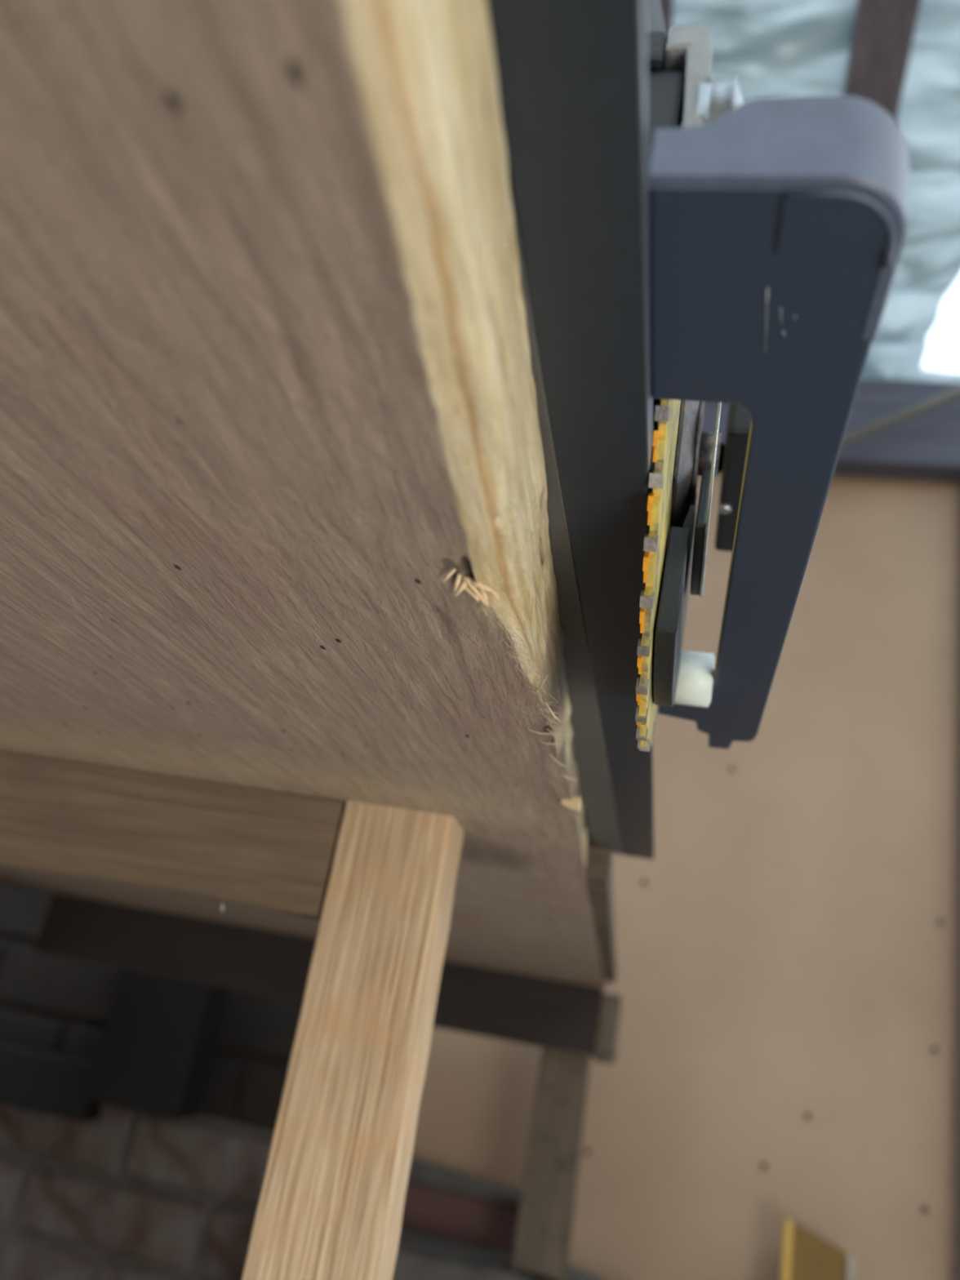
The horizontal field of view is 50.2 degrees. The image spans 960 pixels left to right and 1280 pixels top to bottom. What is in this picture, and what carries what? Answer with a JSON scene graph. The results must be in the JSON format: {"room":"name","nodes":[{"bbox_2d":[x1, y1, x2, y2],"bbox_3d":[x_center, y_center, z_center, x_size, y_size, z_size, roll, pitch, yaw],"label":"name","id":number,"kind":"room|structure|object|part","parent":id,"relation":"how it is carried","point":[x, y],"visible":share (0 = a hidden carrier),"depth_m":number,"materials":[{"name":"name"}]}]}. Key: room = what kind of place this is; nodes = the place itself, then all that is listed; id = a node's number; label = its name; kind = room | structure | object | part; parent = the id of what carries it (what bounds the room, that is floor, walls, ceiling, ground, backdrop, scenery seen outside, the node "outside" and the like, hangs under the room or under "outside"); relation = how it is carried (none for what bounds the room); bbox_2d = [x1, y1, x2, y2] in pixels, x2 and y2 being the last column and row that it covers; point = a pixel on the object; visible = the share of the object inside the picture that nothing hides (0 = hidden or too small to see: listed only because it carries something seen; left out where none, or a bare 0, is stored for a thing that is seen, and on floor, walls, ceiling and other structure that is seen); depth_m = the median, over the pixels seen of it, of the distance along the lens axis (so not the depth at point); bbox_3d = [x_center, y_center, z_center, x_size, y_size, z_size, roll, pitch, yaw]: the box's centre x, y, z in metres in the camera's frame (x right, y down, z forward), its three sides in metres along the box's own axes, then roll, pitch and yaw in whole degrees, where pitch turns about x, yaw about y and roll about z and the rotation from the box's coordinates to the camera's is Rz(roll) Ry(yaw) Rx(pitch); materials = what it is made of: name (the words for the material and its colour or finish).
{"room":"building cavity","nodes":[
{"label":"building cavity","id":0,"kind":"room"},
{"bbox_2d":[0,883,302,1279],"bbox_3d":[-0.372,0.417,1.262,1.770,1.485,0.100,6,-21,12],"label":"brick wall","id":1,"kind":"structure","parent":0,"point":[123,1194],"depth_m":1.15,"materials":[{"name":"grey brick"}]},
{"bbox_2d":[0,1040,102,1122],"bbox_3d":[-0.789,0.470,1.225,0.745,0.060,0.040,6,-21,12],"label":"batten","id":2,"kind":"object","parent":1,"relation":"attached to","point":[55,1084],"visible":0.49,"depth_m":1.14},
{"bbox_2d":[84,968,229,1119],"bbox_3d":[-0.333,0.309,1.201,0.110,0.445,0.060,6,-21,12],"label":"box","id":3,"kind":"object","parent":1,"relation":"attached to","point":[157,1044],"visible":0.44,"depth_m":1.12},
{"bbox_2d":[955,773,959,1279],"bbox_3d":[0.586,0.496,1.003,0.222,1.485,0.060,6,-21,12],"label":"trim","id":4,"kind":"structure","parent":1,"relation":"attached to","point":[957,1229],"depth_m":1.02,"materials":[{"name":"grey paint"}]},
{"bbox_2d":[411,470,955,1279],"bbox_3d":[0.210,0.252,1.186,0.622,1.035,0.028,6,-21,12],"label":"wall","id":5,"kind":"structure","parent":0,"point":[783,948],"depth_m":1.11,"materials":[{"name":"beige wood"}]},
{"bbox_2d":[702,377,959,483],"bbox_3d":[0.133,-0.301,1.425,3.600,0.125,0.100,6,-21,12],"label":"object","id":6,"kind":"structure","parent":5,"relation":"on","point":[926,446],"depth_m":1.29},
{"bbox_2d":[660,0,673,39],"bbox_3d":[0.141,-0.906,0.863,0.075,0.627,1.540,6,-21,12],"label":"rafter","id":7,"kind":"object","parent":6,"relation":"on","point":[667,5],"visible":0.02,"depth_m":1.08,"materials":[{"name":"grey metal"}]},
{"bbox_2d":[671,0,857,102],"bbox_3d":[0.262,-0.904,0.797,0.188,0.539,1.460,6,-21,12],"label":"sheeting","id":8,"kind":"object","parent":7,"relation":"attached to","point":[774,48],"visible":0.2,"depth_m":1.09,"materials":[{"name":"white plastic"}]},
{"bbox_2d":[842,0,920,121],"bbox_3d":[0.389,-0.881,0.809,0.058,0.627,1.540,6,-21,12],"label":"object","id":9,"kind":"object","parent":6,"relation":"on","point":[883,31],"visible":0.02,"depth_m":1.06,"materials":[{"name":"brown wood"}]},
{"bbox_2d":[861,0,959,382],"bbox_3d":[0.558,-0.851,0.765,0.296,0.562,1.535,6,-21,12],"label":"sheeting","id":10,"kind":"object","parent":6,"relation":"on","point":[928,117],"visible":0.59,"depth_m":1.18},
{"bbox_2d":[841,386,959,448],"bbox_3d":[0.523,-0.274,1.256,0.252,0.152,0.018,5,-21,14],"label":"diagonal pipe","id":11,"kind":"object","parent":5,"relation":"attached to","point":[953,395],"visible":0.63,"depth_m":1.25,"materials":[{"name":"grey metal"}]},
{"bbox_2d":[947,481,959,1279],"bbox_3d":[0.478,0.491,1.041,0.006,1.485,0.029,6,-21,12],"label":"trim","id":12,"kind":"structure","parent":5,"relation":"attached to","point":[952,1222],"depth_m":1.10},
{"bbox_3d":[-0.424,0.684,-0.208,3.800,0.050,3.200,6,-21,12],"label":"floor","id":13,"kind":"structure","parent":0,"visible":0},
{"bbox_2d":[0,0,621,1279],"bbox_3d":[-0.345,0.430,0.340,0.704,0.826,1.380,6,-21,12],"label":"workbench","id":14,"kind":"object","parent":13,"relation":"on","point":[285,705],"visible":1,"depth_m":0.15,"materials":[{"name":"brown wood"}]},
{"bbox_3d":[-0.175,0.343,1.060,0.596,0.062,0.038,7,-21,10],"label":"rail","id":15,"kind":"part","parent":14,"relation":"part of","materials":[{"name":"brown wood"}]},
{"bbox_3d":[-0.090,0.425,0.173,0.037,0.806,0.023,6,-21,12],"label":"leg","id":16,"kind":"part","parent":14,"relation":"part of","materials":[{"name":"brown wood"}]},
{"bbox_3d":[0.071,0.494,0.976,0.052,0.189,0.042,6,-21,12],"label":"leg","id":17,"kind":"part","parent":14,"relation":"part of","materials":[{"name":"grey wood"}]},
{"bbox_2d":[486,0,654,859],"bbox_3d":[-0.027,-0.015,0.197,0.118,0.002,0.532,6,-21,12],"label":"rail","id":18,"kind":"object","parent":14,"relation":"on","point":[571,77],"visible":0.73,"depth_m":0.12,"materials":[{"name":"black metal"}]},
{"bbox_3d":[0.006,-0.067,0.044,0.001,0.002,0.224,6,-21,12],"label":"edge trim","id":19,"kind":"part","parent":18,"relation":"part of","materials":[{"name":"black metal"}]},
{"bbox_2d":[635,0,909,751],"bbox_3d":[0.006,-0.079,0.240,0.136,0.210,0.225,6,-21,12],"label":"saw","id":20,"kind":"object","parent":18,"relation":"on","point":[777,226],"visible":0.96,"depth_m":0.12,"materials":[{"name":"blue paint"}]},
{"bbox_3d":[-0.023,-0.020,0.191,0.110,0.003,0.170,6,-21,12],"label":"plate","id":21,"kind":"part","parent":20,"relation":"part of","materials":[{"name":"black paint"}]},
{"bbox_3d":[0.032,-0.110,0.285,0.030,0.113,0.157,6,-21,12],"label":"handle","id":22,"kind":"part","parent":20,"relation":"part of","materials":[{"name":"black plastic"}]},
{"bbox_3d":[0.039,-0.038,0.203,0.001,0.120,0.120,6,-21,12],"label":"blade","id":23,"kind":"part","parent":20,"relation":"part of","materials":[{"name":"yellow metal"}]},
{"bbox_2d":[689,401,705,505],"bbox_3d":[0.043,-0.038,0.203,0.001,0.022,0.022,6,-21,12],"label":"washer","id":24,"kind":"object","parent":20,"relation":"in","point":[697,437],"depth_m":0.19,"materials":[{"name":"metal"}]},
{"bbox_3d":[0.056,-0.050,0.265,0.018,0.015,0.008,6,-21,12],"label":"arm","id":25,"kind":"part","parent":20,"relation":"part of","materials":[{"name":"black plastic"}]},
{"bbox_3d":[0.045,-0.009,0.188,0.026,0.003,0.194,6,-21,12],"label":"plate","id":26,"kind":"part","parent":20,"relation":"part of","materials":[{"name":"black paint"}]},
{"bbox_2d":[391,1157,600,1279],"bbox_3d":[-0.046,0.814,0.901,0.345,0.613,0.152,6,-21,12],"label":"brick ledge","id":27,"kind":"object","parent":13,"relation":"on","point":[455,1225],"visible":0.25,"depth_m":1.02,"materials":[{"name":"brick"}]},
{"bbox_2d":[779,1216,854,1279],"bbox_3d":[0.269,0.848,0.866,0.082,0.634,0.019,15,-21,-12],"label":"board offcut","id":28,"kind":"object","parent":13,"relation":"on","point":[805,1255],"visible":1,"depth_m":0.96,"materials":[{"name":"yellow wood"}]}
]}

